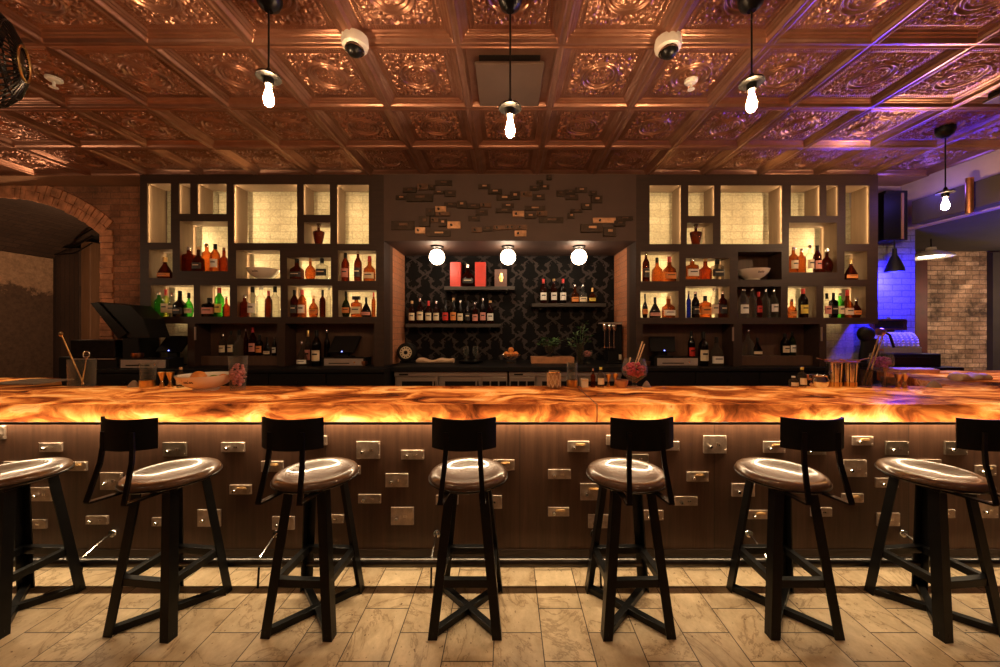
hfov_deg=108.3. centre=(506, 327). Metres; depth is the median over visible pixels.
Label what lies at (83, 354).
strainer
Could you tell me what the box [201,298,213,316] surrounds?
liquor bottle
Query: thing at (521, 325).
wall
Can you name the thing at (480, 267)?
gift box
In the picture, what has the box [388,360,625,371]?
countertop
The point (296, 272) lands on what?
liquor bottle
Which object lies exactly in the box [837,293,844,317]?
liquor bottle
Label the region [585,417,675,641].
bar stool
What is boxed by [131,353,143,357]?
candle cup
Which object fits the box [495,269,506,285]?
box
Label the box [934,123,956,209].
pendant lamp
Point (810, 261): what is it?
liquor bottle
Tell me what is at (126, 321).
hood
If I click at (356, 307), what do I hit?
liquor bottle
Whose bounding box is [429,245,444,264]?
globe lamp
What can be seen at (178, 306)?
liquor bottle
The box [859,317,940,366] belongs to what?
cash register
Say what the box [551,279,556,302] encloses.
liquor bottle
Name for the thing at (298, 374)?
countertop
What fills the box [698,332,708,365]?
liquor bottle
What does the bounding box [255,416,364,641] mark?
bar stool
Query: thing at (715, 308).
liquor bottle
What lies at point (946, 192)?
lampshade
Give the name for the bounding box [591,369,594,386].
liquor bottle
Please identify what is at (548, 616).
floor
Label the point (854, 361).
strainer
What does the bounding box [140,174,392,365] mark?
bookcase
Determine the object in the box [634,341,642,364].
straw
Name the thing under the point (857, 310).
liquor bottle
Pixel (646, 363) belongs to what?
candle cup
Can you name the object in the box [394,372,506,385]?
fridge
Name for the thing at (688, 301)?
liquor bottle
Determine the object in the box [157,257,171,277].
liquor bottle
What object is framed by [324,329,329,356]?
liquor bottle
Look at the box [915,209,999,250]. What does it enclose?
ceiling
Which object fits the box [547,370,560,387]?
jar
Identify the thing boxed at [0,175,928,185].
trim
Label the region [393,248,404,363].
wall
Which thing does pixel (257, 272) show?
serving bowl
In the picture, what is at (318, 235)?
liquor bottle
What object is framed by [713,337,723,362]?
liquor bottle
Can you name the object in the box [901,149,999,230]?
wall
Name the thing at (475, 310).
liquor bottle
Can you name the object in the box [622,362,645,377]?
pink petals
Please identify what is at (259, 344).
liquor bottle
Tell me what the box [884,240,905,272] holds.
pendant lamp
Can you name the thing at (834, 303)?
liquor bottle
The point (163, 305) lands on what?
liquor bottle
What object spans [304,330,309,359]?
liquor bottle
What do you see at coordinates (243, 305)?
liquor bottle
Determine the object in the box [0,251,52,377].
wall
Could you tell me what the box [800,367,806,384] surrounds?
liquor bottle
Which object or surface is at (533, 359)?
wooden crate
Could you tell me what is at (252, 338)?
liquor bottle
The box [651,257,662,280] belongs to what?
liquor bottle
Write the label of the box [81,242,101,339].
timber post
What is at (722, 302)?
liquor bottle
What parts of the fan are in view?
blade, blade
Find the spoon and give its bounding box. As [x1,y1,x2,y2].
[59,331,83,383]
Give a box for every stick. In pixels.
[862,335,879,384]
[866,334,883,384]
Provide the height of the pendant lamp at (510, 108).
0.728 m
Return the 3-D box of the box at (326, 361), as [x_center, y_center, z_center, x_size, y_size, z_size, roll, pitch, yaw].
[-1.798,0.371,4.044,0.489,0.090,0.162,0,0,0]
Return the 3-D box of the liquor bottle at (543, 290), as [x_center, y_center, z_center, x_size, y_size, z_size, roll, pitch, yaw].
[0.466,-0.470,4.619,0.084,0.317,0.087,0,0,0]
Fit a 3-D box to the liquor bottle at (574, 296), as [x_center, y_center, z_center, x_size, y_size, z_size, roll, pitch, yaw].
[0.870,-0.433,4.619,0.091,0.242,0.083,0,0,0]
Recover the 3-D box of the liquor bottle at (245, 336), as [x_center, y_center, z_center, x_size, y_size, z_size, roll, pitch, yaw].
[-2.943,0.160,4.070,0.045,0.299,0.045,0,0,0]
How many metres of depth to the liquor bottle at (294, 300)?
3.94 m
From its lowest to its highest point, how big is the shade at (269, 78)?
0.085 m
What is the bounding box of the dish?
[615,379,627,387]
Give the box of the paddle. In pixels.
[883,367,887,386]
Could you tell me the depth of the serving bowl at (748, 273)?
3.92 m
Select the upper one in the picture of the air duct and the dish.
the air duct
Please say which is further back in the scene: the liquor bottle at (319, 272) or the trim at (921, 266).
the trim at (921, 266)
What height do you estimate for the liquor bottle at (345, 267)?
0.313 m
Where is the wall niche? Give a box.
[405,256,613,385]
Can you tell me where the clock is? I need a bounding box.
[397,342,417,362]
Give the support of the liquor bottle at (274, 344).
on the bookcase at (191, 194)
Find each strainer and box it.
[81,351,90,384]
[817,358,845,362]
[840,358,869,362]
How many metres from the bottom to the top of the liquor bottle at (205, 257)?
0.306 m
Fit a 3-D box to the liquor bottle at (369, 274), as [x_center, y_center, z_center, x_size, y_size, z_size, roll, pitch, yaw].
[-1.510,-0.650,3.967,0.111,0.274,0.101,0,0,0]
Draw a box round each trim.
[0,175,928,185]
[51,248,80,377]
[915,252,927,352]
[987,252,999,369]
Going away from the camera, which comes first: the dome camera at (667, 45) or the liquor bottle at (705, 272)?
the dome camera at (667, 45)
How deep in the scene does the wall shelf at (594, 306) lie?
4.52 m
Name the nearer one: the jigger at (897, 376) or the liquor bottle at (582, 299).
the jigger at (897, 376)
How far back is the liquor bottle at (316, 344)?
3.96 m
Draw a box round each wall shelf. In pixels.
[406,324,499,329]
[444,286,514,293]
[531,303,605,309]
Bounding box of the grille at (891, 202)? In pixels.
[883,194,899,238]
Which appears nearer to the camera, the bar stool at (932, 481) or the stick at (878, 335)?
the bar stool at (932, 481)
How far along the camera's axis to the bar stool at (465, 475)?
1.77 m
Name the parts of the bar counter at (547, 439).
lock plate, lock plate, lock plate, lock plate, lock plate, bracket arm, lock plate, lock plate, lock plate, lock plate, lock plate, lock plate, lock plate, bracket arm, lock plate, lock plate, lock plate, lock plate, lock plate, lock plate, lock plate, lock plate, bracket arm, lock plate, panel, lock plate, foot rail, lock plate, lock plate, lock plate, lock plate, lock plate, lock plate, lock plate, lock plate, lock plate, lock plate, lock plate, lock plate, lock plate, bracket arm, lock plate, lock plate, lock plate, lock plate, lock plate, lock plate, lock plate, lock plate, lock plate, lock plate, lock plate, lock plate, lock plate, lock plate, lock plate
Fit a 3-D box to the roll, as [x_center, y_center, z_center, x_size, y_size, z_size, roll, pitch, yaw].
[3.779,0.397,2.950,0.237,0.065,0.120,0,0,0]
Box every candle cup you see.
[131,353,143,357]
[644,361,649,365]
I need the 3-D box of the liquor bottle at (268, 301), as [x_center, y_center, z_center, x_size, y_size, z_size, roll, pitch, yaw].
[-2.620,-0.264,3.968,0.072,0.287,0.072,0,0,0]
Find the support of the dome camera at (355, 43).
attached to the ceiling at (149, 86)
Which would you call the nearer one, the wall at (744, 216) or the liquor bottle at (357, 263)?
the liquor bottle at (357, 263)
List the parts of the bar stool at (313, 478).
leg, backrest, leg, seat, leg, leg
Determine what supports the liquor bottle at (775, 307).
in the shelving unit at (824, 194)
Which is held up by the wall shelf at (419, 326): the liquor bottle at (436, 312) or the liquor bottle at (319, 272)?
the liquor bottle at (436, 312)
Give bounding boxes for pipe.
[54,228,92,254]
[965,177,973,213]
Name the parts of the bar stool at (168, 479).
leg, backrest, seat, leg, seat mount, leg, leg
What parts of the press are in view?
lever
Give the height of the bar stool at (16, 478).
1.078 m
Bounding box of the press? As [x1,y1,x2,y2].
[856,326,894,366]
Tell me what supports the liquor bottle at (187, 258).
in the bookcase at (191, 194)
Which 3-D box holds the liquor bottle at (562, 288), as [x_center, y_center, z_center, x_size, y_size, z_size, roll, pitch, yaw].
[0.717,-0.470,4.619,0.082,0.317,0.084,0,0,0]
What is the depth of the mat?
2.82 m
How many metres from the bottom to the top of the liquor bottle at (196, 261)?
0.271 m
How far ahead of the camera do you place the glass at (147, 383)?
2.59 m
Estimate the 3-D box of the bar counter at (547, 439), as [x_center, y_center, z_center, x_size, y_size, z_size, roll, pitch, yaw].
[0.000,0.965,2.844,10.400,1.071,1.632,0,0,0]
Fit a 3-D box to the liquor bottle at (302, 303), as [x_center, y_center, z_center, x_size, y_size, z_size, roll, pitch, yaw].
[-2.251,-0.270,3.967,0.086,0.298,0.088,0,0,0]
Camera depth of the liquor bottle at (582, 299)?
4.58 m
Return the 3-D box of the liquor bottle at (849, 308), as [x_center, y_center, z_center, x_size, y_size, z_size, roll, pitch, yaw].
[3.739,-0.266,3.967,0.092,0.305,0.083,0,0,0]
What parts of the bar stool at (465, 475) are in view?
leg, leg, backrest, seat, leg, leg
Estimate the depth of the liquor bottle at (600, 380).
2.60 m
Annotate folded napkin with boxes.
[127,380,138,387]
[642,381,650,386]
[926,380,942,387]
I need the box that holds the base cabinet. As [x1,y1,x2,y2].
[887,366,963,385]
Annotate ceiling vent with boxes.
[475,55,543,105]
[982,90,999,103]
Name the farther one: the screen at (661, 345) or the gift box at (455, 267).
the gift box at (455, 267)
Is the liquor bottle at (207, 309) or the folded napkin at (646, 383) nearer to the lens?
the folded napkin at (646, 383)
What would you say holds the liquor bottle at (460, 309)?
on the wall shelf at (419, 326)
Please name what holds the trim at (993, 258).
attached to the wall at (957, 285)
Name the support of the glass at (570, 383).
on the bar counter at (547, 439)
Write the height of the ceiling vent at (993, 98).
0.060 m
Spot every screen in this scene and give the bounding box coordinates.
[156,336,186,364]
[328,336,361,356]
[649,336,674,356]
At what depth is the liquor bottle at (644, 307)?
3.96 m
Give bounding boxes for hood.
[91,302,169,338]
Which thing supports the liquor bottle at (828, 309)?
in the shelving unit at (824, 194)
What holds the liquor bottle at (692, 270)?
in the shelving unit at (824, 194)
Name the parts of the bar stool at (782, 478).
leg, leg, seat, leg, backrest, leg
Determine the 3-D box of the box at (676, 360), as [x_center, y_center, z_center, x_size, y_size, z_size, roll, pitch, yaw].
[1.878,0.369,4.044,0.505,0.095,0.162,0,0,0]
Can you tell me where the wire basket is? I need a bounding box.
[501,353,520,362]
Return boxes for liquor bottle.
[154,292,163,316]
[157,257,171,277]
[161,289,167,312]
[167,293,173,312]
[172,291,185,316]
[182,247,195,270]
[184,293,193,316]
[192,247,200,270]
[201,243,209,270]
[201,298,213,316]
[210,244,219,270]
[214,288,223,316]
[219,247,227,270]
[219,334,224,351]
[222,297,229,316]
[227,331,234,354]
[240,295,249,316]
[244,329,247,355]
[247,287,254,312]
[248,328,256,355]
[256,335,262,355]
[263,337,270,355]
[265,291,272,316]
[272,337,276,355]
[289,259,303,278]
[290,290,297,316]
[296,341,305,363]
[298,290,306,316]
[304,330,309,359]
[305,258,315,278]
[309,295,318,316]
[311,330,320,365]
[313,223,324,243]
[316,258,325,275]
[319,290,325,316]
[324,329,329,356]
[341,253,349,280]
[342,291,349,316]
[351,296,361,316]
[354,251,361,280]
[361,297,370,316]
[363,256,375,280]
[371,292,375,316]
[409,301,414,323]
[417,298,423,323]
[425,301,431,323]
[433,301,439,323]
[442,300,448,323]
[450,298,455,323]
[457,300,462,323]
[461,264,473,285]
[465,301,470,323]
[472,302,477,323]
[480,298,485,323]
[487,300,493,323]
[540,279,546,302]
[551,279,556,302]
[560,279,565,302]
[571,285,578,302]
[580,285,586,301]
[589,288,595,302]
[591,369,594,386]
[598,367,603,384]
[642,252,649,280]
[642,294,647,317]
[649,297,660,317]
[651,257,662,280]
[662,296,674,317]
[663,257,675,280]
[686,258,698,278]
[686,291,690,317]
[688,331,694,356]
[690,224,701,243]
[691,292,699,317]
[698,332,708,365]
[699,259,711,278]
[699,296,711,317]
[712,288,718,312]
[713,259,724,275]
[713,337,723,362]
[718,291,726,317]
[741,288,748,312]
[752,338,762,355]
[755,292,761,317]
[772,288,778,311]
[780,333,789,355]
[788,299,796,317]
[789,247,797,271]
[789,332,795,355]
[791,376,798,385]
[798,249,805,271]
[798,289,808,317]
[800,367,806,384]
[808,245,813,267]
[813,245,821,271]
[822,249,832,271]
[825,293,831,313]
[829,293,837,317]
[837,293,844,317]
[844,259,857,279]
[844,290,853,317]
[853,298,861,317]
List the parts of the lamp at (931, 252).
bulb, lamp shade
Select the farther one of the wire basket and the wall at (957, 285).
the wall at (957, 285)
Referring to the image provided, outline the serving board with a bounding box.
[887,367,939,372]
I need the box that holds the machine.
[91,302,169,357]
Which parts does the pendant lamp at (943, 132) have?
cord, bulb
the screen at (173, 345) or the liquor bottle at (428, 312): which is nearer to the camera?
the screen at (173, 345)
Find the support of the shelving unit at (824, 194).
on the countertop at (712, 374)
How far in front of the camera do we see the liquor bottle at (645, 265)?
3.94 m
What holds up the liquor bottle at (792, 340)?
on the shelving unit at (824, 194)
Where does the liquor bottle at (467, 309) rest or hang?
on the wall shelf at (419, 326)
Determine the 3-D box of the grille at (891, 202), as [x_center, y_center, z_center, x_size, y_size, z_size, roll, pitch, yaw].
[4.255,-1.236,3.995,0.177,0.499,0.010,0,0,0]
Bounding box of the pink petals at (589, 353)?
[583,350,591,356]
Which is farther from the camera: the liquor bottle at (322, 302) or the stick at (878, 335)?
the liquor bottle at (322, 302)
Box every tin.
[825,362,843,387]
[842,362,858,387]
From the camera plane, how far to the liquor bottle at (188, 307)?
3.95 m
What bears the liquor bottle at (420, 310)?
on the wall shelf at (419, 326)
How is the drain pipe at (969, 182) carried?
attached to the air duct
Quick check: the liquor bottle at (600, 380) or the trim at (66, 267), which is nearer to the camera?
the liquor bottle at (600, 380)
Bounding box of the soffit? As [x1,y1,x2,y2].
[386,242,633,255]
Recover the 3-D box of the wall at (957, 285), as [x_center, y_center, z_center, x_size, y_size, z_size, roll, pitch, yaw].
[6.885,-0.085,5.500,4.230,3.169,0.100,0,0,0]
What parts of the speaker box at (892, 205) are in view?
edge trim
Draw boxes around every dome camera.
[341,28,368,58]
[654,31,681,59]
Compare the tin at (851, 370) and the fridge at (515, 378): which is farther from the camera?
the fridge at (515, 378)
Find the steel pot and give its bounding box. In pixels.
[806,374,829,387]
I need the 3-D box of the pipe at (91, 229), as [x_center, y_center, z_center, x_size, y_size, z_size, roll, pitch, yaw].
[-6.579,-1.294,5.489,1.047,0.343,0.113,0,0,17]
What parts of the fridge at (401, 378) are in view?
door, rail, door, control panel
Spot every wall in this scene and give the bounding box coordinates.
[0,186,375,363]
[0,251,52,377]
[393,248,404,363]
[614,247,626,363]
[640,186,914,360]
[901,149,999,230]
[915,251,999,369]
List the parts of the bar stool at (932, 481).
leg, leg, seat mount, seat, leg, backrest, leg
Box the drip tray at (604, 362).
[604,362,621,363]
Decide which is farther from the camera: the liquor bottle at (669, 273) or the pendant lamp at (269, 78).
the liquor bottle at (669, 273)
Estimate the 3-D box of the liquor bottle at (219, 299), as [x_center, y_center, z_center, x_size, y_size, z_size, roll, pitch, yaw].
[-3.161,-0.282,3.967,0.088,0.317,0.090,0,0,0]
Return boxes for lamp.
[255,0,282,106]
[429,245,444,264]
[498,0,521,137]
[500,245,515,264]
[571,245,586,264]
[737,0,765,112]
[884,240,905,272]
[915,239,955,259]
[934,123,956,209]
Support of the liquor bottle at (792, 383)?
on the bar counter at (547, 439)
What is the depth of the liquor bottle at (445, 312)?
4.59 m
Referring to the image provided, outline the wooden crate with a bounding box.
[530,356,573,363]
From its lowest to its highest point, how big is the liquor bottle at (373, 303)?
0.269 m
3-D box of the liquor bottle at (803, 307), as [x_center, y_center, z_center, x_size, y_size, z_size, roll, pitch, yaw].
[3.253,-0.272,3.967,0.092,0.317,0.095,0,0,0]
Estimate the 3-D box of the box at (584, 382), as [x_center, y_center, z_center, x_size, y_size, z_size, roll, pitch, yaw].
[0.562,0.400,2.620,0.049,0.059,0.041,0,0,0]
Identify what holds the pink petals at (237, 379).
in the glass
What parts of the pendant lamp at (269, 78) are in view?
bulb, cord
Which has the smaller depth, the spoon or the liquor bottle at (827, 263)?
the spoon
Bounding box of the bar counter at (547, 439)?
[0,370,999,588]
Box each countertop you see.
[94,364,396,385]
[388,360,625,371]
[621,364,886,385]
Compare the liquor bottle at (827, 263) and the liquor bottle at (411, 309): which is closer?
the liquor bottle at (827, 263)
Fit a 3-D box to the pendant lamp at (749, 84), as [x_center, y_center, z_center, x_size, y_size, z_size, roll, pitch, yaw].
[1.236,-1.392,1.824,0.124,0.600,0.124,0,0,0]
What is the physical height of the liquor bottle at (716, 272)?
0.221 m
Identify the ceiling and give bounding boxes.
[0,0,999,175]
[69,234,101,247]
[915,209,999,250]
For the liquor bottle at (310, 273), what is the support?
in the bookcase at (191, 194)
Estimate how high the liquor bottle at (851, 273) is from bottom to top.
0.233 m
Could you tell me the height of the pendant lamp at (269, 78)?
0.573 m
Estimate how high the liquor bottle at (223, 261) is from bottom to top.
0.263 m
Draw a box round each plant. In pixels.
[537,337,559,352]
[561,321,593,360]
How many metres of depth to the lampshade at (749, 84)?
1.81 m
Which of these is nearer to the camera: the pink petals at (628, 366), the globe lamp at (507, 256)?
the pink petals at (628, 366)
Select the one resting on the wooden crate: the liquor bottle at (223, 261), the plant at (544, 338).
the plant at (544, 338)
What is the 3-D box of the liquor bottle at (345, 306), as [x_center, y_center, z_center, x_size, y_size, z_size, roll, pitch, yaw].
[-1.770,-0.264,3.967,0.094,0.280,0.053,0,0,0]
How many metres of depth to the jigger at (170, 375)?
2.61 m
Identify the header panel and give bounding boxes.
[384,174,635,241]
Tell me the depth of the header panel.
3.91 m
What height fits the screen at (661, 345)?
0.225 m
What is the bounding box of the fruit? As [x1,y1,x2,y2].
[190,371,206,376]
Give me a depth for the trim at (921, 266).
5.40 m
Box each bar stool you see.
[0,457,85,639]
[83,416,232,643]
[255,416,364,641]
[428,417,507,640]
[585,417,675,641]
[726,417,854,640]
[864,418,999,643]
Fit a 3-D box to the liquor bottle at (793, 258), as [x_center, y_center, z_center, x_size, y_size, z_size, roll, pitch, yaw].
[3.147,-0.746,3.967,0.086,0.282,0.088,0,0,0]
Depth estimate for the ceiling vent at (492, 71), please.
2.35 m
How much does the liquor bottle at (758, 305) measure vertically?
0.283 m
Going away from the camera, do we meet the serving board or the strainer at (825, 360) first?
the strainer at (825, 360)
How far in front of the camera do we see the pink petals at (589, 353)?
4.23 m
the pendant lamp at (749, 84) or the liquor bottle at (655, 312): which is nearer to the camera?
the pendant lamp at (749, 84)
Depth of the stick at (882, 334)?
2.62 m
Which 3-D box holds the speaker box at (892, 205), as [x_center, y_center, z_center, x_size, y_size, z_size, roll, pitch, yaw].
[4.304,-1.251,4.095,0.276,0.550,0.210,0,0,0]
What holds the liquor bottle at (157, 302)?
in the bookcase at (191, 194)
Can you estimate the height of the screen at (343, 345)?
0.235 m
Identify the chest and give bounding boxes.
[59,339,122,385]
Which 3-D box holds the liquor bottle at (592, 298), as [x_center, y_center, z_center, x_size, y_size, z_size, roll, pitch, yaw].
[1.093,-0.412,4.619,0.092,0.201,0.052,0,0,0]
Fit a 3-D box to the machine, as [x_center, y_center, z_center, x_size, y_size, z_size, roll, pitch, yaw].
[-3.934,0.076,3.905,0.585,0.680,0.490,0,0,0]
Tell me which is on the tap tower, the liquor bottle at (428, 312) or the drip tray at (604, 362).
the drip tray at (604, 362)
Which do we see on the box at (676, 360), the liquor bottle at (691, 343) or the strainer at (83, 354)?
the liquor bottle at (691, 343)
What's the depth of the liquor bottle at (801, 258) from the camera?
3.94 m
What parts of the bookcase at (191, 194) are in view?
panel, panel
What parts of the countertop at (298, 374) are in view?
drawer, drawer, drawer, drawer, drawer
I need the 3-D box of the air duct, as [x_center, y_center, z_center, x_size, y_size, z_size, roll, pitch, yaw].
[4.529,-1.270,0.990,0.138,0.260,5.980,0,0,0]
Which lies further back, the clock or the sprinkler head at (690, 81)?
the clock
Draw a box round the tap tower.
[598,322,621,363]
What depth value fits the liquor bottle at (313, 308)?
3.95 m
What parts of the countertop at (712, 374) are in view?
drawer, drawer, drawer, drawer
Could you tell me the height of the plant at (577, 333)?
0.506 m
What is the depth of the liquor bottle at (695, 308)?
3.94 m
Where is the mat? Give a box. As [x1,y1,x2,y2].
[0,379,73,384]
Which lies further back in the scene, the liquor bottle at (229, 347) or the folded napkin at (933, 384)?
the liquor bottle at (229, 347)
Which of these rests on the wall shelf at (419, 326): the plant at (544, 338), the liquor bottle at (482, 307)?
the liquor bottle at (482, 307)
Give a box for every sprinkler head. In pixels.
[44,74,63,89]
[684,76,697,91]
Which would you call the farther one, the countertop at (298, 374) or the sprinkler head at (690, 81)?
the countertop at (298, 374)
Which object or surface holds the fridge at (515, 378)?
on the floor
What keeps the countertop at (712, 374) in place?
on the floor
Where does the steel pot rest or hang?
on the bar counter at (547, 439)
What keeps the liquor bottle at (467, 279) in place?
on the wall shelf at (453, 289)
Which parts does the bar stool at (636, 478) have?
leg, leg, seat, leg, backrest, leg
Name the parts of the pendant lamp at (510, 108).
cord, bulb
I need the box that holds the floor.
[0,567,999,666]
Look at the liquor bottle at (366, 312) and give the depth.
3.95 m
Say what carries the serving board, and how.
on the bar counter at (547, 439)
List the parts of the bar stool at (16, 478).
leg, leg, seat mount, seat, leg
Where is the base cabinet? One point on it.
(941, 367)
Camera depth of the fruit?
2.49 m
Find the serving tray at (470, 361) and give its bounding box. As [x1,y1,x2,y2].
[458,359,483,363]
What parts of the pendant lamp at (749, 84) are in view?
bulb, cord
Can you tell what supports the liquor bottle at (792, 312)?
in the shelving unit at (824, 194)
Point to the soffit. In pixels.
(406, 248)
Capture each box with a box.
[119,357,183,367]
[322,357,370,365]
[450,262,461,285]
[475,262,485,285]
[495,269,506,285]
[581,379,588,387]
[649,356,699,365]
[878,191,907,243]
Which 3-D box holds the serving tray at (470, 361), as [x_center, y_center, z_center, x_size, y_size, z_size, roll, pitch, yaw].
[-0.429,0.402,4.300,0.310,0.030,0.308,0,0,0]
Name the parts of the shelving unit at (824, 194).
panel, door pull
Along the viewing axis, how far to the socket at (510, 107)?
1.80 m
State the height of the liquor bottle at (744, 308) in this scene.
0.320 m
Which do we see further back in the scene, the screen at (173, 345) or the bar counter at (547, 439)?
the screen at (173, 345)
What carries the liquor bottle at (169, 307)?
in the bookcase at (191, 194)
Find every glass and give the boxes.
[139,379,156,387]
[566,379,577,387]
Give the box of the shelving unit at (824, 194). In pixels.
[627,174,877,365]
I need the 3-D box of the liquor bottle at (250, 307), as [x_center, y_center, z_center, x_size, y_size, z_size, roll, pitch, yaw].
[-2.796,-0.286,3.967,0.092,0.331,0.095,0,0,0]
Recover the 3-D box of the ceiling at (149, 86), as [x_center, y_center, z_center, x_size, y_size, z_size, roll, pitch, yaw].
[-0.899,-1.683,1.519,10.980,0.045,4.880,0,0,0]
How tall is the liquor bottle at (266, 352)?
0.208 m
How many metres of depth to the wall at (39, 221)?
4.22 m
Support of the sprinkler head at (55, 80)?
attached to the ceiling at (149, 86)
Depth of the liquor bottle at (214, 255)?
3.94 m
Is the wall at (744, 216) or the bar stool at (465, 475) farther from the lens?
the wall at (744, 216)
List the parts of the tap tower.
plate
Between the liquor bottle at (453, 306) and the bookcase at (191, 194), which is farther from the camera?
the liquor bottle at (453, 306)
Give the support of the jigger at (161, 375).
on the bar counter at (547, 439)
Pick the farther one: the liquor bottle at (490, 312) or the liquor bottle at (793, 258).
the liquor bottle at (490, 312)
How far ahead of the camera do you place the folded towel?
4.25 m
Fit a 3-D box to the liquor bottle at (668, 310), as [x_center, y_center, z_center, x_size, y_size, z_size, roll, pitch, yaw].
[1.774,-0.231,3.967,0.122,0.234,0.111,0,0,0]
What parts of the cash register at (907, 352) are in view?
marquee frame, marquee glass, drawer, drawer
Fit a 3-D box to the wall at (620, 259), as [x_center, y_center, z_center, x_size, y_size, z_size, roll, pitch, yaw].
[1.451,-0.085,4.470,0.100,3.169,0.500,0,0,0]
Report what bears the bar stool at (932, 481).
on the floor
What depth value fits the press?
3.82 m
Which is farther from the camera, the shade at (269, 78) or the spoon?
the spoon
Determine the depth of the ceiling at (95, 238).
5.98 m
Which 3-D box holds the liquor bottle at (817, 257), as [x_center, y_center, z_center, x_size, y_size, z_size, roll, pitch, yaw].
[3.411,-0.755,3.967,0.075,0.301,0.077,0,0,0]
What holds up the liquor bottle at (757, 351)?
on the shelving unit at (824, 194)
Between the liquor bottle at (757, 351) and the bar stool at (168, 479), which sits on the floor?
the bar stool at (168, 479)
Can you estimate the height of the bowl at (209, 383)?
0.108 m
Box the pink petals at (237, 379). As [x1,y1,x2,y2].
[229,363,246,385]
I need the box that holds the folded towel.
[416,358,454,362]
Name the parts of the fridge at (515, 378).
control panel, door, rail, door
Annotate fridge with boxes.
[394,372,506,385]
[509,372,621,385]
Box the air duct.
[912,174,999,223]
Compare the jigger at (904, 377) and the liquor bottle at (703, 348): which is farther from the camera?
the liquor bottle at (703, 348)
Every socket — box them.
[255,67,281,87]
[499,98,521,117]
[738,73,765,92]
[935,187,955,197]
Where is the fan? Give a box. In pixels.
[0,12,31,108]
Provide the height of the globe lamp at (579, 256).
0.212 m
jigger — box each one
[157,372,165,386]
[165,372,174,386]
[605,374,610,386]
[612,373,617,386]
[893,373,902,386]
[900,373,908,386]
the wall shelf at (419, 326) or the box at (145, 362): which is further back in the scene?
the wall shelf at (419, 326)
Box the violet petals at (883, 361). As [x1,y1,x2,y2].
[871,356,891,367]
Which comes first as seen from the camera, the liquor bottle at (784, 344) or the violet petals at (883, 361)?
the violet petals at (883, 361)
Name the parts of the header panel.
lock plate, lock plate, lock plate, lock plate, lock plate, lock plate, lock plate, lock plate, lock plate, lock plate, lock plate, lock plate, lock plate, lock plate, lock plate, lock plate, lock plate, lock plate, lock plate, lock plate, lock plate, lock plate, lock plate, lock plate, lock plate, lock plate, lock plate, lock plate, lock plate, lock plate, lock plate, lock plate, lock plate, lock plate, lock plate, lock plate, lock plate, lock plate, lock plate, lock plate, lock plate, lock plate, lock plate, lock plate, lock plate, lock plate, lock plate, lock plate, lock plate, lock plate, lock plate, lock plate, lock plate, lock plate, lock plate, lock plate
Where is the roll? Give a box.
[947,372,992,380]
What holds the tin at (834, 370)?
on the bar counter at (547, 439)
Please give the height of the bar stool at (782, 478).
1.078 m
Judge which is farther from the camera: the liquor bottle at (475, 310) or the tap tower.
the liquor bottle at (475, 310)
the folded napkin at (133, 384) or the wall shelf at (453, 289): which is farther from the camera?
the wall shelf at (453, 289)
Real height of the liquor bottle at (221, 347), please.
0.242 m
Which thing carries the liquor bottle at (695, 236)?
in the shelving unit at (824, 194)
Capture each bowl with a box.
[173,371,235,391]
[246,267,279,278]
[738,267,770,279]
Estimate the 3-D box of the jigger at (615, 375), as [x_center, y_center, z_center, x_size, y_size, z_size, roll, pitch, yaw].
[0.787,0.380,2.620,0.044,0.098,0.044,0,0,0]
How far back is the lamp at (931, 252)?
4.66 m
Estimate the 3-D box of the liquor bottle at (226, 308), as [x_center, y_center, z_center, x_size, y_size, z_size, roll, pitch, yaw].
[-3.084,-0.234,3.968,0.062,0.221,0.055,0,0,0]
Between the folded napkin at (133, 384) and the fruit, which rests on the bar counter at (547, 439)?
the folded napkin at (133, 384)
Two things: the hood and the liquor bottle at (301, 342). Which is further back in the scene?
the liquor bottle at (301, 342)
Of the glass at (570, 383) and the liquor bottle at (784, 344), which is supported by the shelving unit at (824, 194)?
the liquor bottle at (784, 344)
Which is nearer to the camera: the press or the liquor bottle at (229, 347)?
the press

